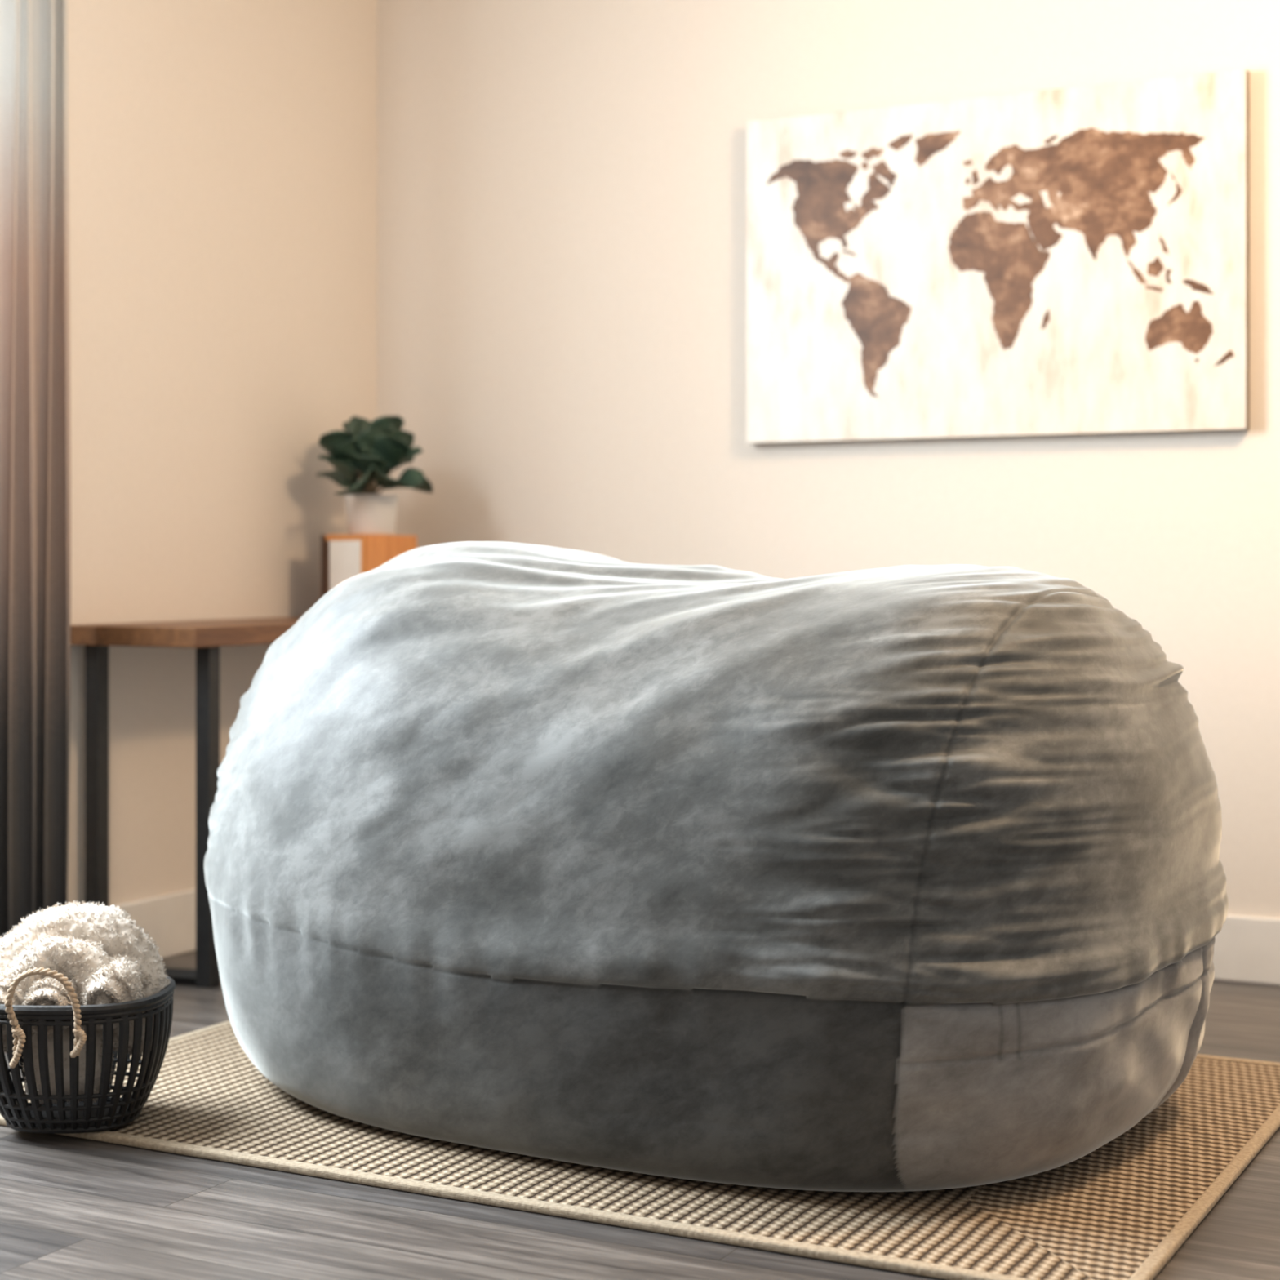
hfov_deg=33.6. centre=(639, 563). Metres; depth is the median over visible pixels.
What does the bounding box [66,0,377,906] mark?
wall
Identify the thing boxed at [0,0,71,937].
curtain
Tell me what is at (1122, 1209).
jute rug
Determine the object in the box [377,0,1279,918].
wall
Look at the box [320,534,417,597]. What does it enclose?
wooden box
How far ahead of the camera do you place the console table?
4.42 m
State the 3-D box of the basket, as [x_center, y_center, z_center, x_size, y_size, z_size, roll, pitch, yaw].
[-0.882,0.733,3.302,0.300,0.264,0.314,0,0,0]
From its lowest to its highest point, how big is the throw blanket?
0.307 m
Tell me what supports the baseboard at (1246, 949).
attached to the wall at (562, 184)
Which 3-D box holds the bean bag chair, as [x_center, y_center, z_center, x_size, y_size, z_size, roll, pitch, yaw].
[0.077,0.415,3.538,1.704,0.906,1.208,0,0,28]
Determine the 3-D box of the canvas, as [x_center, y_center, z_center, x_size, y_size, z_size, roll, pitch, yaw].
[0.764,-0.656,4.709,1.147,0.753,0.034,0,0,28]
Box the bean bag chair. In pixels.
[204,542,1228,1191]
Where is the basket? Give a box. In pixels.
[0,967,175,1133]
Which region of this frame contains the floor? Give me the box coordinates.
[0,950,1279,1279]
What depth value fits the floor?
2.80 m
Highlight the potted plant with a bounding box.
[316,415,432,534]
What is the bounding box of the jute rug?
[0,1020,1279,1279]
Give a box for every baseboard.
[111,888,195,958]
[1212,915,1279,985]
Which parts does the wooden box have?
lid, panel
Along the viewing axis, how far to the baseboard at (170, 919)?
4.74 m
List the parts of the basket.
cord handle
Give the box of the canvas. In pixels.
[746,68,1248,444]
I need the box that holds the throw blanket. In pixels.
[0,900,172,1106]
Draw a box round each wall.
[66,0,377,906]
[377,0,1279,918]
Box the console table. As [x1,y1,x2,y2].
[70,616,301,988]
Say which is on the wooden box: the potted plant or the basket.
the potted plant

